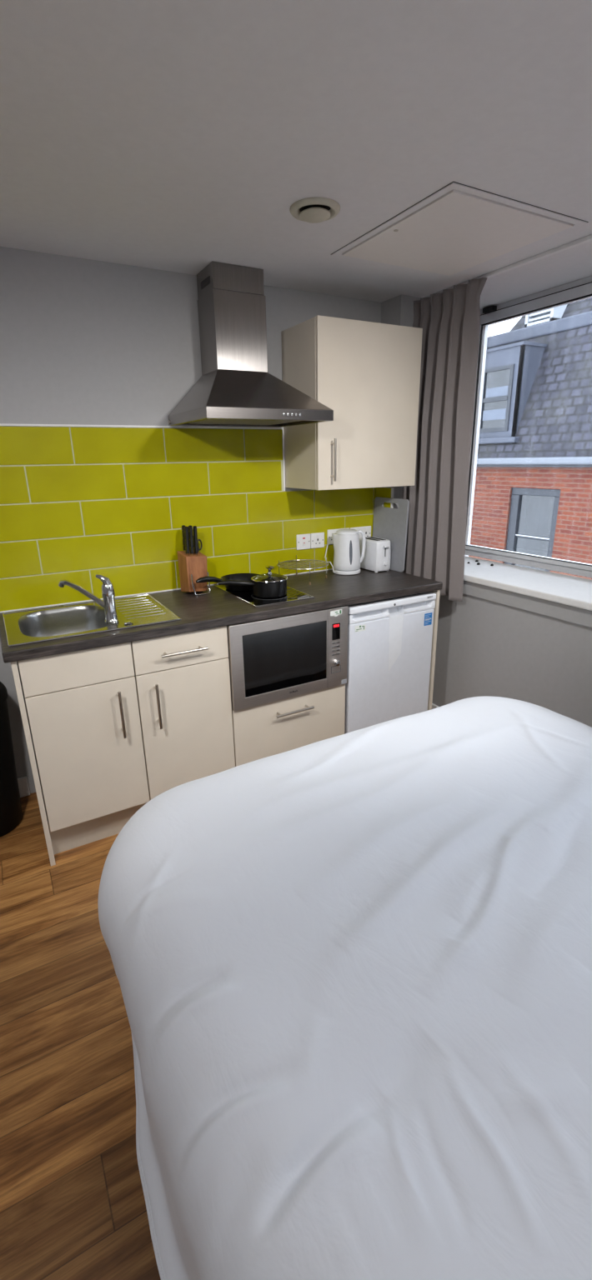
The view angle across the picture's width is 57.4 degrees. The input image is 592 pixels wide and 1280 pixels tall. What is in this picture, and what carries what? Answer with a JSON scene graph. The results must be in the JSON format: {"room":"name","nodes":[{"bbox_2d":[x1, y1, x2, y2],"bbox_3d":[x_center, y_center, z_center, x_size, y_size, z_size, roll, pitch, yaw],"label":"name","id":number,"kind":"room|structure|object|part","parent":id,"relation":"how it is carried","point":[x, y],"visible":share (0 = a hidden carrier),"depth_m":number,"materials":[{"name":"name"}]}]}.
{"room":"studio apartment","nodes":[
{"label":"studio apartment","id":0,"kind":"room"},
{"bbox_2d":[0,791,160,1279],"bbox_3d":[0.124,1.314,0.952,3.675,0.100,4.600,-11,21,-27],"label":"floor","id":1,"kind":"structure","parent":0,"point":[72,1205],"depth_m":1.38,"materials":[{"name":"brown wood"}]},
{"bbox_2d":[0,681,22,837],"bbox_3d":[-1.346,0.485,2.254,0.339,0.694,0.314,-11,21,-27],"label":"waste bin","id":2,"kind":"object","parent":1,"relation":"on","point":[11,813],"visible":1,"depth_m":2.27,"materials":[{"name":"black plastic"}]},
{"bbox_3d":[-1.351,0.207,2.161,0.339,0.109,0.314,-11,21,-27],"label":"lid","id":3,"kind":"part","parent":2,"relation":"part of","materials":[{"name":"black plastic"}]},
{"bbox_2d":[10,660,55,866],"bbox_3d":[-1.100,0.404,2.223,0.018,0.860,0.565,-11,21,-27],"label":"end panel","id":4,"kind":"object","parent":1,"relation":"on","point":[14,666],"visible":0.76,"depth_m":1.98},
{"bbox_2d":[16,641,149,831],"bbox_3d":[-0.913,0.304,2.276,0.386,0.710,0.606,-11,21,-27],"label":"base cabinet","id":5,"kind":"object","parent":1,"relation":"on","point":[82,706],"visible":0.87,"depth_m":2.05,"materials":[{"name":"beige wood"}]},
{"bbox_3d":[-0.670,0.283,2.072,0.012,0.192,0.042,-11,21,-27],"label":"handle","id":6,"kind":"part","parent":5,"relation":"part of","materials":[{"name":"silver metal"}]},
{"bbox_2d":[47,796,149,854],"bbox_3d":[-0.388,0.680,2.483,1.368,0.148,0.018,-11,21,-27],"label":"plinth","id":7,"kind":"object","parent":1,"relation":"on","point":[87,832],"visible":0.21,"depth_m":2.24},
{"bbox_2d":[130,625,234,799],"bbox_3d":[-0.574,0.238,2.455,0.386,0.710,0.606,-11,21,-27],"label":"base cabinet","id":8,"kind":"object","parent":1,"relation":"on","point":[182,680],"visible":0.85,"depth_m":2.22,"materials":[{"name":"beige wood"}]},
{"bbox_3d":[-0.546,0.260,2.138,0.012,0.190,0.042,-11,21,-27],"label":"handle","id":9,"kind":"part","parent":8,"relation":"part of","materials":[{"name":"silver metal"}]},
{"bbox_3d":[-0.454,0.037,2.155,0.384,0.138,0.018,-11,21,-27],"label":"drawer","id":10,"kind":"part","parent":8,"relation":"part of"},
{"bbox_3d":[-0.441,0.044,2.130,0.186,0.012,0.042,-11,21,-27],"label":"handle","id":11,"kind":"part","parent":8,"relation":"part of","materials":[{"name":"silver metal"}]},
{"bbox_2d":[0,568,442,663],"bbox_3d":[-0.269,-0.186,2.524,1.984,0.038,0.600,-11,21,-27],"label":"countertop","id":12,"kind":"structure","parent":8,"relation":"on","point":[217,608],"depth_m":2.37,"materials":[{"name":"grey laminate"}]},
{"bbox_2d":[58,574,119,623],"bbox_3d":[-0.832,-0.173,2.139,0.274,0.192,0.054,5,20,18],"label":"mixer tap","id":13,"kind":"object","parent":12,"relation":"on","point":[108,604],"visible":1,"depth_m":2.10,"materials":[{"name":"silver metal"}]},
{"bbox_3d":[-0.846,-0.181,2.149,0.240,0.106,0.025,7,20,22],"label":"spout","id":14,"kind":"part","parent":13,"relation":"part of","materials":[{"name":"silver metal"}]},
{"bbox_3d":[-0.737,-0.230,2.076,0.055,0.048,0.039,-11,21,-27],"label":"lever","id":15,"kind":"part","parent":13,"relation":"part of","materials":[{"name":"silver metal"}]},
{"bbox_2d":[2,594,180,646],"bbox_3d":[-0.847,-0.025,2.243,0.620,0.157,0.498,-11,21,-27],"label":"sink","id":16,"kind":"object","parent":12,"relation":"in","point":[37,625],"visible":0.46,"depth_m":2.31,"materials":[{"name":"silver metal"}]},
{"bbox_3d":[-0.926,-0.009,2.204,0.344,0.154,0.416,-11,21,-27],"label":"bowl","id":17,"kind":"part","parent":16,"relation":"part of","materials":[{"name":"silver metal"}]},
{"bbox_2d":[123,620,133,624],"bbox_3d":[-0.654,-0.070,2.109,0.036,0.009,0.036,-11,21,-27],"label":"plug","id":18,"kind":"object","parent":16,"relation":"on","point":[126,622],"visible":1,"depth_m":2.10,"materials":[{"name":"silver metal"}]},
{"bbox_2d":[177,550,210,595],"bbox_3d":[-0.478,-0.321,2.575,0.124,0.201,0.146,-16,24,-38],"label":"knife block","id":19,"kind":"object","parent":12,"relation":"on","point":[191,567],"visible":0.92,"depth_m":2.55,"materials":[{"name":"brown wood"}]},
{"bbox_2d":[181,525,185,552],"bbox_3d":[-0.526,-0.434,2.566,0.020,0.217,0.054,-3,19,-7],"label":"kitchen knife","id":20,"kind":"object","parent":19,"relation":"in","point":[182,526],"visible":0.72,"depth_m":2.55,"materials":[{"name":"black plastic"}]},
{"bbox_2d":[184,526,189,554],"bbox_3d":[-0.509,-0.418,2.536,0.020,0.224,0.054,-3,19,-7],"label":"kitchen knife","id":21,"kind":"object","parent":19,"relation":"in","point":[186,529],"visible":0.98,"depth_m":2.52,"materials":[{"name":"black plastic"}]},
{"bbox_2d":[188,525,193,555],"bbox_3d":[-0.491,-0.423,2.548,0.020,0.229,0.055,-3,19,-7],"label":"kitchen knife","id":22,"kind":"object","parent":19,"relation":"in","point":[190,527],"visible":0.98,"depth_m":2.53,"materials":[{"name":"black plastic"}]},
{"bbox_2d":[192,525,198,555],"bbox_3d":[-0.473,-0.425,2.563,0.020,0.227,0.055,-3,19,-7],"label":"kitchen knife","id":23,"kind":"object","parent":19,"relation":"in","point":[194,528],"visible":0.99,"depth_m":2.55,"materials":[{"name":"black plastic"}]},
{"bbox_2d":[192,535,202,551],"bbox_3d":[-0.480,-0.427,2.634,0.030,0.167,0.056,9,21,27],"label":"scissors","id":24,"kind":"object","parent":19,"relation":"in","point":[192,536],"visible":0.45,"depth_m":2.63,"materials":[{"name":"black plastic"}]},
{"bbox_2d":[214,584,314,607],"bbox_3d":[-0.164,-0.234,2.594,0.297,0.005,0.491,-11,21,-27],"label":"cooktop","id":25,"kind":"object","parent":12,"relation":"in","point":[292,595],"visible":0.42,"depth_m":2.46,"materials":[{"name":"black glass"}]},
{"bbox_2d":[195,573,260,590],"bbox_3d":[-0.329,-0.288,2.619,0.364,0.088,0.214,-11,21,-27],"label":"frying pan","id":26,"kind":"object","parent":25,"relation":"on","point":[238,577],"visible":0.57,"depth_m":2.60,"materials":[{"name":"black metal"}]},
{"bbox_3d":[-0.400,-0.277,2.536,0.028,0.055,0.168,14,24,38],"label":"handle","id":27,"kind":"part","parent":26,"relation":"part of","materials":[{"name":"black plastic"}]},
{"bbox_2d":[218,565,287,598],"bbox_3d":[-0.189,-0.265,2.468,0.322,0.135,0.169,-11,21,-27],"label":"saucepan","id":28,"kind":"object","parent":25,"relation":"on","point":[268,585],"visible":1,"depth_m":2.45,"materials":[{"name":"black metal"}]},
{"bbox_3d":[-0.268,-0.257,2.446,0.166,0.034,0.024,-5,19,-11],"label":"handle","id":29,"kind":"part","parent":28,"relation":"part of","materials":[{"name":"black plastic"}]},
{"bbox_3d":[-0.120,-0.321,2.483,0.042,0.041,0.041,-11,21,-27],"label":"knob","id":30,"kind":"part","parent":28,"relation":"part of","materials":[{"name":"silver metal"}]},
{"bbox_2d":[276,555,328,584],"bbox_3d":[0.036,-0.369,2.820,0.268,0.112,0.268,-11,21,-27],"label":"wire rack","id":31,"kind":"object","parent":12,"relation":"on","point":[296,560],"visible":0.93,"depth_m":2.81,"materials":[{"name":"silver metal"}]},
{"bbox_2d":[324,529,365,574],"bbox_3d":[0.260,-0.489,2.968,0.206,0.236,0.152,8,21,26],"label":"electric kettle","id":32,"kind":"object","parent":12,"relation":"on","point":[347,558],"visible":0.98,"depth_m":2.91,"materials":[{"name":"white plastic"}]},
{"bbox_3d":[0.184,-0.455,2.984,0.046,0.159,0.116,-8,20,-21],"label":"power cord","id":33,"kind":"part","parent":32,"relation":"part of","materials":[{"name":"white plastic"}]},
{"bbox_3d":[0.278,-0.588,2.924,0.120,0.020,0.120,-11,21,-27],"label":"lid","id":34,"kind":"part","parent":32,"relation":"part of","materials":[{"name":"white plastic"}]},
{"bbox_3d":[0.356,-0.514,2.973,0.056,0.187,0.020,-6,19,-15],"label":"handle","id":35,"kind":"part","parent":32,"relation":"part of","materials":[{"name":"white plastic"}]},
{"bbox_2d":[359,536,390,572],"bbox_3d":[0.444,-0.483,3.042,0.114,0.172,0.220,-11,21,-27],"label":"toaster","id":36,"kind":"object","parent":12,"relation":"on","point":[377,553],"visible":0.94,"depth_m":2.98,"materials":[{"name":"white plastic"}]},
{"bbox_2d":[372,497,409,572],"bbox_3d":[0.521,-0.594,3.025,0.025,0.388,0.288,-11,21,-27],"label":"chopping board","id":37,"kind":"object","parent":12,"relation":"on","point":[391,524],"visible":0.89,"depth_m":2.98,"materials":[{"name":"grey plastic"}]},
{"bbox_2d":[227,648,344,766],"bbox_3d":[-0.146,0.155,2.680,0.587,0.710,0.606,-11,21,-27],"label":"base cabinet","id":38,"kind":"object","parent":1,"relation":"on","point":[275,727],"visible":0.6,"depth_m":2.50,"materials":[{"name":"beige wood"}]},
{"bbox_2d":[226,605,348,711],"bbox_3d":[-0.140,0.007,2.614,0.587,0.384,0.562,-11,21,-27],"label":"microwave oven","id":39,"kind":"object","parent":38,"relation":"in","point":[273,659],"visible":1,"depth_m":2.39,"materials":[{"name":"silver metal"}]},
{"bbox_3d":[-0.046,0.077,2.397,0.415,0.282,0.022,-11,21,-27],"label":"door glass","id":40,"kind":"part","parent":39,"relation":"part of","materials":[{"name":"black glass"}]},
{"bbox_3d":[0.191,0.106,2.516,0.031,0.031,0.022,-11,21,-27],"label":"knob","id":41,"kind":"part","parent":39,"relation":"part of","materials":[{"name":"silver metal"}]},
{"bbox_3d":[-0.019,0.407,2.532,0.586,0.320,0.018,-11,21,-27],"label":"drawer","id":42,"kind":"part","parent":38,"relation":"part of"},
{"bbox_3d":[-0.009,0.324,2.476,0.192,0.012,0.042,-11,21,-27],"label":"handle","id":43,"kind":"part","parent":38,"relation":"part of","materials":[{"name":"silver metal"}]},
{"bbox_2d":[344,591,435,734],"bbox_3d":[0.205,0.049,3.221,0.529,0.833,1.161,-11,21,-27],"label":"fridge","id":44,"kind":"object","parent":1,"relation":"on","point":[389,640],"visible":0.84,"depth_m":2.70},
{"bbox_3d":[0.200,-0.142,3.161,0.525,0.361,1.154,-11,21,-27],"label":"grip rail","id":45,"kind":"part","parent":44,"relation":"part of","materials":[{"name":"white plastic"}]},
{"bbox_2d":[427,590,439,709],"bbox_3d":[0.595,0.075,3.116,0.018,0.860,0.565,-11,21,-27],"label":"end panel","id":46,"kind":"object","parent":1,"relation":"on","point":[437,592],"visible":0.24,"depth_m":2.85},
{"bbox_3d":[0.668,0.940,1.050,1.460,0.530,1.950,-11,21,-27],"label":"double bed","id":47,"kind":"object","parent":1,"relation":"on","visible":0},
{"bbox_2d":[97,695,591,1279],"bbox_3d":[0.682,0.731,0.996,1.795,0.379,2.323,-11,21,-27],"label":"duvet","id":48,"kind":"object","parent":47,"relation":"on","point":[358,1007],"visible":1,"depth_m":0.92,"materials":[{"name":"white fabric"}]},
{"bbox_2d":[0,246,380,793],"bbox_3d":[-0.785,-0.456,2.567,4.174,2.263,0.120,-11,21,-27],"label":"wall","id":49,"kind":"structure","parent":0,"point":[83,342],"depth_m":2.25,"materials":[{"name":"paint"}]},
{"bbox_2d":[17,775,29,797],"bbox_3d":[-1.869,0.808,2.255,1.370,0.100,0.016,-11,21,-27],"label":"baseboard","id":50,"kind":"structure","parent":49,"relation":"attached to","point":[23,787],"depth_m":2.55,"materials":[{"name":"white paint"}]},
{"bbox_2d":[0,423,393,612],"bbox_3d":[-0.374,-0.622,2.585,2.000,0.754,0.162,-11,21,-27],"label":"backsplash","id":51,"kind":"structure","parent":49,"relation":"attached to","point":[78,503],"depth_m":2.48,"materials":[{"name":"tile"}]},
{"bbox_2d":[295,533,309,549],"bbox_3d":[0.042,-0.534,2.937,0.086,0.082,0.012,-11,21,-27],"label":"switch","id":52,"kind":"object","parent":51,"relation":"attached to","point":[302,540],"visible":1,"depth_m":2.93,"materials":[{"name":"white plastic"}]},
{"bbox_2d":[310,532,324,548],"bbox_3d":[0.119,-0.549,2.978,0.086,0.082,0.012,-11,21,-27],"label":"wall socket","id":53,"kind":"object","parent":51,"relation":"attached to","point":[317,538],"visible":1,"depth_m":2.97,"materials":[{"name":"white paint"}]},
{"bbox_2d":[326,527,349,544],"bbox_3d":[0.239,-0.584,3.037,0.146,0.082,0.012,-11,21,-27],"label":"wall socket","id":54,"kind":"object","parent":51,"relation":"attached to","point":[329,539],"visible":0.42,"depth_m":3.01,"materials":[{"name":"white paint"}]},
{"bbox_2d":[350,525,370,538],"bbox_3d":[0.372,-0.610,3.107,0.146,0.082,0.012,-11,21,-27],"label":"wall socket","id":55,"kind":"object","parent":51,"relation":"attached to","point":[367,530],"visible":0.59,"depth_m":3.11,"materials":[{"name":"white paint"}]},
{"bbox_2d":[167,260,333,427],"bbox_3d":[-0.213,-1.237,2.267,0.573,0.610,0.493,-11,21,-27],"label":"hood","id":56,"kind":"object","parent":49,"relation":"attached to","point":[235,387],"visible":1,"depth_m":2.27,"materials":[{"name":"metal"}]},
{"bbox_2d":[280,315,422,489],"bbox_3d":[0.283,-1.135,2.679,0.590,0.723,0.370,-11,21,-27],"label":"upper cabinet","id":57,"kind":"object","parent":49,"relation":"attached to","point":[367,373],"visible":0.97,"depth_m":2.54,"materials":[{"name":"beige wood"}]},
{"bbox_3d":[0.174,-0.837,2.513,0.012,0.188,0.040,-11,21,-27],"label":"handle","id":58,"kind":"part","parent":57,"relation":"part of","materials":[{"name":"silver metal"}]},
{"bbox_2d":[380,294,420,508],"bbox_3d":[0.575,-0.669,3.131,0.173,2.263,0.160,-11,21,-27],"label":"trim","id":59,"kind":"structure","parent":49,"relation":"attached to","point":[398,310],"depth_m":2.73,"materials":[{"name":"paint"}]},
{"bbox_2d":[0,0,591,309],"bbox_3d":[0.302,-0.992,0.309,4.174,0.150,4.600,-11,21,-27],"label":"ceiling","id":60,"kind":"structure","parent":0,"point":[177,136],"depth_m":1.30,"materials":[{"name":"paint"}]},
{"bbox_2d":[290,197,339,223],"bbox_3d":[0.061,-1.373,1.740,0.162,0.027,0.162,-11,21,-27],"label":"ceiling vent","id":61,"kind":"object","parent":60,"relation":"in","point":[312,210],"visible":1,"depth_m":1.71,"materials":[{"name":"white plastic"}]},
{"bbox_2d":[330,181,588,277],"bbox_3d":[0.575,-1.478,2.000,0.635,0.010,0.660,-11,21,-27],"label":"ceiling hatch","id":62,"kind":"object","parent":60,"relation":"attached to","point":[457,228],"visible":1,"depth_m":1.92,"materials":[{"name":"paint"}]},
{"bbox_2d":[424,234,591,297],"bbox_3d":[1.319,-1.355,1.597,0.025,0.014,2.735,-11,21,-27],"label":"track","id":63,"kind":"object","parent":60,"relation":"attached to","point":[587,238],"visible":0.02,"depth_m":2.18,"materials":[{"name":"white metal"}]},
{"bbox_2d":[401,277,487,601],"bbox_3d":[0.729,-0.953,2.768,0.099,1.462,0.457,-11,21,-27],"label":"curtain","id":64,"kind":"object","parent":63,"relation":"hanging from","point":[449,320],"visible":0.83,"depth_m":2.70,"materials":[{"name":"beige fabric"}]},
{"bbox_2d":[431,555,591,727],"bbox_3d":[1.915,-0.158,1.532,0.519,2.263,4.400,-11,21,-27],"label":"wall","id":65,"kind":"structure","parent":0,"point":[484,647],"depth_m":2.67,"materials":[{"name":"paint"}]},
{"bbox_2d":[431,703,438,709],"bbox_3d":[1.739,0.935,1.685,0.016,0.100,4.238,-11,21,-27],"label":"baseboard","id":66,"kind":"structure","parent":65,"relation":"attached to","point":[433,706],"depth_m":3.21,"materials":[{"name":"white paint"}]},
{"bbox_2d":[462,580,591,627],"bbox_3d":[1.728,0.181,1.434,0.012,0.074,4.239,-11,21,-27],"label":"trim","id":67,"kind":"structure","parent":65,"relation":"attached to","point":[578,616],"depth_m":2.50,"materials":[{"name":"paint"}]},
{"bbox_2d":[463,556,591,610],"bbox_3d":[1.545,-0.092,2.083,0.419,0.033,2.836,-11,21,-27],"label":"windowsill","id":68,"kind":"structure","parent":65,"relation":"attached to","point":[572,591],"depth_m":2.63,"materials":[{"name":"white paint"}]},
{"bbox_2d":[465,275,591,578],"bbox_3d":[1.737,-0.797,2.009,0.095,1.346,2.909,-11,21,-27],"label":"window","id":69,"kind":"structure","parent":65,"relation":"in","point":[581,289],"depth_m":2.90,"materials":[{"name":"white plastic"}]},
{"label":"outside","id":70,"kind":"structure","parent":0,"visible":0},
{"bbox_3d":[12.046,1.093,13.587,26.845,0.100,45.000,-11,21,-27],"label":"ground","id":71,"kind":"structure","parent":70,"visible":0},
{"bbox_2d":[468,297,591,579],"bbox_3d":[7.851,-2.945,10.403,7.720,9.719,22.000,-11,21,-27],"label":"brick building","id":72,"kind":"structure","parent":71,"relation":"on","point":[532,488],"depth_m":9.59,"materials":[{"name":"brick"}]},
{"bbox_3d":[3.728,-4.482,10.075,0.010,0.980,0.580,-11,21,-27],"label":"pane","id":73,"kind":"part","parent":72,"relation":"part of","materials":[{"name":"glass"}]},
{"bbox_2d":[482,385,508,420],"bbox_3d":[3.720,-4.414,10.091,0.009,0.560,0.540,-11,21,-27],"label":"blind","id":74,"kind":"object","parent":72,"relation":"hanging from","point":[495,398],"depth_m":10.08,"materials":[{"name":"white fabric"}]},
{"bbox_3d":[4.268,-1.877,9.809,0.015,0.020,0.770,-11,21,-27],"label":"rail","id":75,"kind":"part","parent":72,"relation":"part of","materials":[{"name":"white metal"}]},
{"bbox_3d":[4.297,-1.861,9.832,0.010,1.485,0.770,-11,21,-27],"label":"pane","id":76,"kind":"part","parent":72,"relation":"part of","materials":[{"name":"grey glass"}]}
]}

